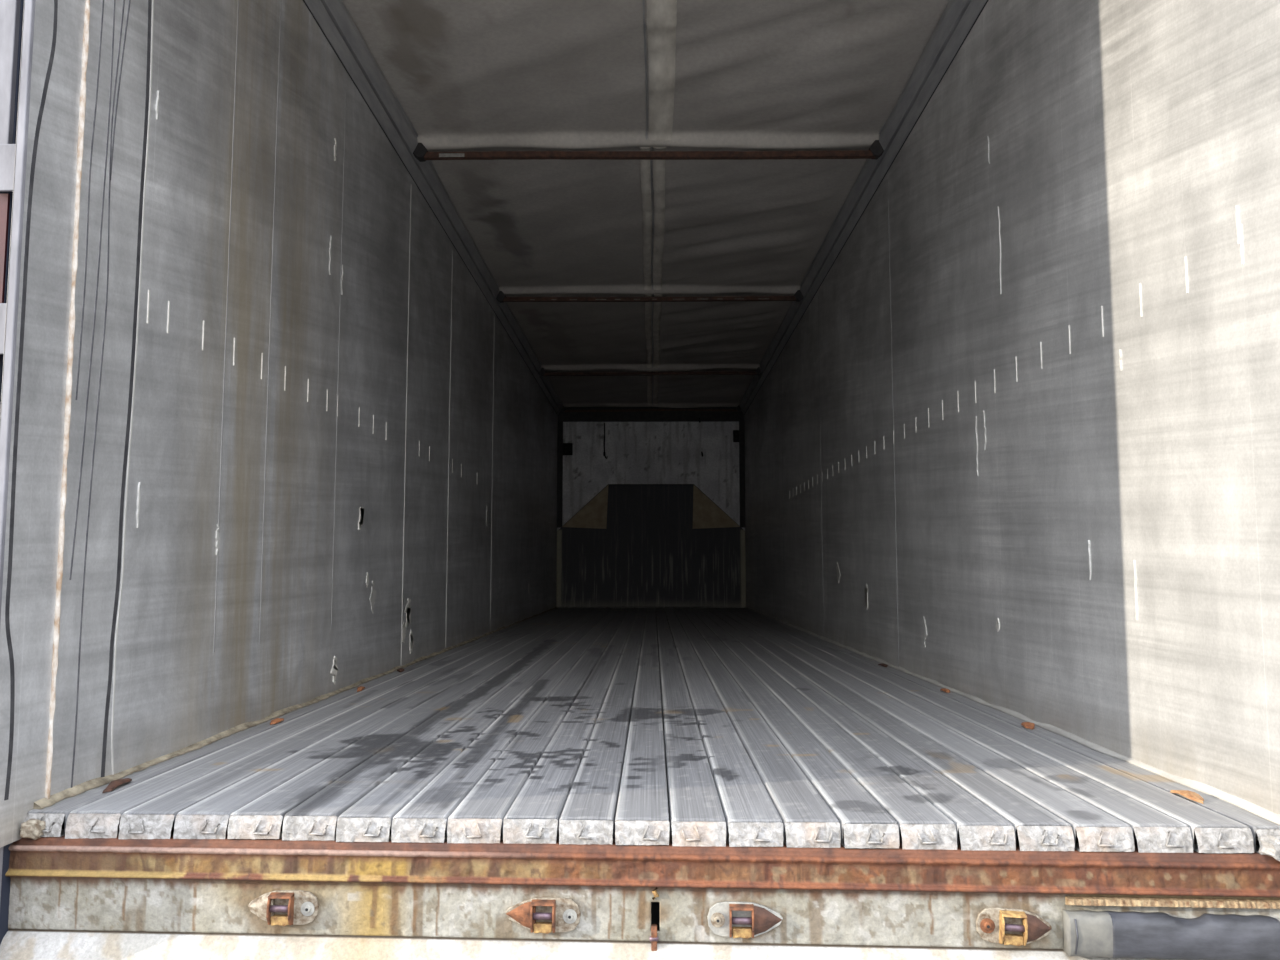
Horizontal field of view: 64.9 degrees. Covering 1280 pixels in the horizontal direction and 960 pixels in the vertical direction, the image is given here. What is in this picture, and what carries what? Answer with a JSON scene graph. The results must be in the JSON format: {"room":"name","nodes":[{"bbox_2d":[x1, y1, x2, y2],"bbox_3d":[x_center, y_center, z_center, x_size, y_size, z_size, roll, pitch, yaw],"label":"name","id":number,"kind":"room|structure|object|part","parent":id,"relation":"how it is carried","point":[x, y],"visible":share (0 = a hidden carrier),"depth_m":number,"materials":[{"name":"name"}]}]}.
{"room":"truck trailer interior","nodes":[
{"label":"truck trailer interior","id":0,"kind":"room"},
{"bbox_2d":[0,0,557,847],"bbox_3d":[-1.170,-0.081,7.703,0.025,2.610,11.402,0,-5,1],"label":"wall","id":1,"kind":"structure","parent":0,"point":[276,445],"depth_m":3.01,"materials":[{"name":"metal"}]},
{"bbox_2d":[0,843,11,943],"bbox_3d":[-1.214,0.069,7.751,0.065,3.020,11.380,0,-5,1],"label":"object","id":2,"kind":"object","parent":1,"relation":"attached to","point":[5,885],"depth_m":1.99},
{"bbox_2d":[0,0,23,408],"bbox_3d":[-1.316,-0.375,3.264,0.154,2.900,2.400,0,-5,1],"label":"door","id":3,"kind":"structure","parent":1,"relation":"in","point":[11,11],"depth_m":2.12,"materials":[{"name":"red paint"}]},
{"bbox_2d":[0,0,35,900],"bbox_3d":[-1.246,-0.534,2.052,0.018,3.200,0.080,0,-5,1],"label":"post","id":4,"kind":"object","parent":1,"relation":"attached to","point":[7,391],"visible":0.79,"depth_m":2.00,"materials":[{"name":"white metal"}]},
{"bbox_2d":[33,607,556,808],"bbox_3d":[-1.151,1.170,7.636,0.033,0.028,11.210,0,-5,1],"label":"baseboard","id":5,"kind":"structure","parent":1,"relation":"attached to","point":[42,803],"depth_m":2.86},
{"bbox_2d":[303,0,562,414],"bbox_3d":[-1.139,-1.436,7.861,0.086,0.162,11.330,0,-5,1],"label":"rail","id":6,"kind":"object","parent":1,"relation":"attached to","point":[332,17],"visible":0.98,"depth_m":5.06,"materials":[{"name":"metal"}]},
{"bbox_2d":[0,821,1279,959],"bbox_3d":[0.003,0.938,1.970,2.601,0.453,0.309,0,-5,1],"label":"sill","id":7,"kind":"structure","parent":1,"relation":"attached to","point":[84,898],"depth_m":1.94,"materials":[{"name":"paint"}]},
{"bbox_2d":[248,890,318,925],"bbox_3d":[-0.697,0.835,1.959,0.140,0.065,0.028,0,-5,3],"label":"lock keeper","id":8,"kind":"object","parent":7,"relation":"attached to","point":[277,907],"visible":1,"depth_m":1.96,"materials":[{"name":"beige paint"}]},
{"bbox_2d":[505,897,580,933],"bbox_3d":[-0.187,0.837,1.932,0.145,0.065,0.028,0,-5,3],"label":"lock keeper","id":9,"kind":"object","parent":7,"relation":"attached to","point":[546,915],"visible":1,"depth_m":1.94,"materials":[{"name":"beige paint"}]},
{"bbox_2d":[650,887,658,950],"bbox_3d":[0.028,0.845,1.937,0.019,0.124,0.034,0,-5,1],"label":"latch lug","id":10,"kind":"object","parent":7,"relation":"attached to","point":[653,938],"visible":1,"depth_m":1.92,"materials":[{"name":"brown metal"}]},
{"bbox_2d":[707,901,782,938],"bbox_3d":[0.200,0.837,1.911,0.143,0.065,0.028,0,-5,3],"label":"lock keeper","id":11,"kind":"object","parent":7,"relation":"attached to","point":[735,919],"visible":1,"depth_m":1.92,"materials":[{"name":"brown metal"}]},
{"bbox_2d":[976,907,1051,945],"bbox_3d":[0.703,0.839,1.885,0.140,0.067,0.028,0,-5,3],"label":"lock keeper","id":12,"kind":"object","parent":7,"relation":"attached to","point":[1006,926],"visible":1,"depth_m":1.89,"materials":[{"name":"beige paint"}]},
{"bbox_2d":[1062,910,1279,959],"bbox_3d":[0.987,0.845,1.865,0.387,0.079,0.052,0,-5,3],"label":"buffer","id":13,"kind":"object","parent":7,"relation":"on","point":[1086,933],"visible":1,"depth_m":1.85,"materials":[{"name":"rubber"}]},
{"bbox_2d":[342,0,949,407],"bbox_3d":[0.074,-1.502,7.836,2.380,0.099,11.302,0,-5,1],"label":"ceiling","id":14,"kind":"structure","parent":0,"point":[467,75],"depth_m":5.16,"materials":[{"name":"fabric"}]},
{"bbox_2d":[413,140,883,161],"bbox_3d":[0.040,-1.688,5.172,2.410,0.081,0.060,0,-5,1],"label":"bow","id":15,"kind":"object","parent":14,"relation":"attached to","point":[875,151],"visible":0.93,"depth_m":5.16,"materials":[{"name":"black metal"}]},
{"bbox_2d":[496,290,802,302],"bbox_3d":[0.075,-1.442,7.911,2.410,0.081,0.060,0,-5,1],"label":"bow","id":16,"kind":"object","parent":14,"relation":"attached to","point":[798,296],"visible":0.95,"depth_m":7.89,"materials":[{"name":"black metal"}]},
{"bbox_2d":[539,367,761,375],"bbox_3d":[0.113,-1.173,10.899,2.410,0.081,0.060,0,-5,1],"label":"bow","id":17,"kind":"object","parent":14,"relation":"attached to","point":[757,371],"visible":0.94,"depth_m":10.88,"materials":[{"name":"black metal"}]},
{"bbox_2d":[561,405,741,411],"bbox_3d":[0.145,-0.946,13.408,2.410,0.083,0.060,0,-5,1],"label":"bow","id":18,"kind":"object","parent":14,"relation":"attached to","point":[563,409],"visible":0.94,"depth_m":13.39,"materials":[{"name":"black metal"}]},
{"bbox_2d":[20,608,1279,860],"bbox_3d":[0.075,1.246,7.559,2.486,0.162,11.419,0,-5,1],"label":"floor","id":19,"kind":"structure","parent":0,"point":[579,726],"depth_m":2.55,"materials":[{"name":"metal"}]},
{"bbox_2d":[102,778,131,792],"bbox_3d":[-1.178,0.682,2.265,0.028,0.015,0.134,0,-5,-2],"label":"flake","id":20,"kind":"object","parent":19,"relation":"on","point":[112,785],"visible":1,"depth_m":2.25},
{"bbox_2d":[270,718,283,724],"bbox_3d":[-1.159,0.768,3.221,0.030,0.015,0.097,0,-5,1],"label":"flake","id":21,"kind":"object","parent":19,"relation":"on","point":[274,721],"visible":1,"depth_m":3.20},
{"bbox_2d":[357,686,364,691],"bbox_3d":[-1.137,0.847,4.100,0.030,0.016,0.121,0,-5,1],"label":"flake","id":22,"kind":"object","parent":19,"relation":"on","point":[360,688],"visible":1,"depth_m":4.07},
{"bbox_2d":[556,484,745,607],"bbox_3d":[0.144,0.858,13.186,2.470,1.615,0.046,0,-5,1],"label":"sheet","id":23,"kind":"object","parent":19,"relation":"on","point":[630,545],"visible":1,"depth_m":13.19,"materials":[{"name":"black metal"}]},
{"bbox_2d":[940,688,949,692],"bbox_3d":[1.221,0.841,4.038,0.027,0.015,0.076,1,-5,-11],"label":"flake","id":24,"kind":"object","parent":19,"relation":"on","point":[943,689],"visible":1,"depth_m":4.02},
{"bbox_2d":[1021,722,1034,728],"bbox_3d":[1.206,0.760,3.131,0.040,0.015,0.089,-2,-6,23],"label":"flake","id":25,"kind":"object","parent":19,"relation":"on","point":[1029,725],"visible":1,"depth_m":3.11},
{"bbox_2d":[1170,790,1203,803],"bbox_3d":[1.174,0.672,2.157,0.033,0.016,0.115,0,-5,1],"label":"flake","id":26,"kind":"object","parent":19,"relation":"on","point":[1188,794],"visible":1,"depth_m":2.14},
{"bbox_2d":[557,422,744,611],"bbox_3d":[0.145,0.520,13.311,2.480,2.600,0.030,0,-5,1],"label":"wall","id":27,"kind":"structure","parent":0,"point":[637,452],"depth_m":13.37,"materials":[{"name":"grey metal"}]},
{"bbox_2d":[557,421,562,527],"bbox_3d":[-1.060,-0.076,13.344,0.070,1.412,0.038,0,-5,1],"label":"post","id":28,"kind":"object","parent":27,"relation":"attached to","point":[560,423],"visible":1,"depth_m":13.32,"materials":[{"name":"black metal"}]},
{"bbox_2d":[563,443,572,454],"bbox_3d":[-0.970,-0.409,13.365,0.150,0.160,0.022,0,-5,1],"label":"bracket","id":29,"kind":"object","parent":27,"relation":"attached to","point":[567,447],"visible":1,"depth_m":13.36,"materials":[{"name":"black metal"}]},
{"bbox_2d":[558,407,743,421],"bbox_3d":[0.145,-0.925,13.441,2.500,0.298,0.090,0,-5,1],"label":"beam","id":30,"kind":"structure","parent":27,"relation":"attached to","point":[631,416],"depth_m":13.39,"materials":[{"name":"black metal"}]},
{"bbox_2d":[603,423,607,458],"bbox_3d":[-0.454,-0.520,13.354,0.060,0.481,0.020,0,-5,1],"label":"strap","id":31,"kind":"object","parent":30,"relation":"hanging from","point":[604,423],"visible":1,"depth_m":13.34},
{"bbox_3d":[-0.471,-0.550,13.356,0.018,0.421,0.019,-2,-6,23],"label":"cord","id":32,"kind":"part","parent":31,"relation":"part of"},
{"bbox_2d":[739,421,744,527],"bbox_3d":[1.350,-0.078,13.314,0.070,1.412,0.038,0,-5,1],"label":"post","id":33,"kind":"object","parent":27,"relation":"attached to","point":[741,423],"visible":1,"depth_m":13.30,"materials":[{"name":"black metal"}]},
{"bbox_2d":[733,430,738,441],"bbox_3d":[1.275,-0.581,13.352,0.080,0.160,0.022,0,-5,1],"label":"bracket","id":34,"kind":"object","parent":33,"relation":"attached to","point":[735,432],"visible":1,"depth_m":13.35,"materials":[{"name":"black metal"}]},
{"bbox_2d":[744,0,1279,836],"bbox_3d":[1.319,-0.091,7.588,0.019,2.610,11.570,0,-5,1],"label":"wall","id":35,"kind":"structure","parent":0,"point":[1016,448],"depth_m":2.97,"materials":[{"name":"metal"}]},
{"bbox_2d":[739,0,987,414],"bbox_3d":[1.287,-1.439,7.830,0.086,0.162,11.330,0,-5,1],"label":"rail","id":36,"kind":"object","parent":35,"relation":"attached to","point":[959,17],"visible":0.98,"depth_m":5.09,"materials":[{"name":"metal"}]},
{"bbox_2d":[745,607,1279,824],"bbox_3d":[1.302,1.158,7.511,0.026,0.028,11.400,0,-5,1],"label":"baseboard","id":37,"kind":"structure","parent":35,"relation":"attached to","point":[1255,809],"depth_m":2.69,"materials":[{"name":"metal"}]}
]}

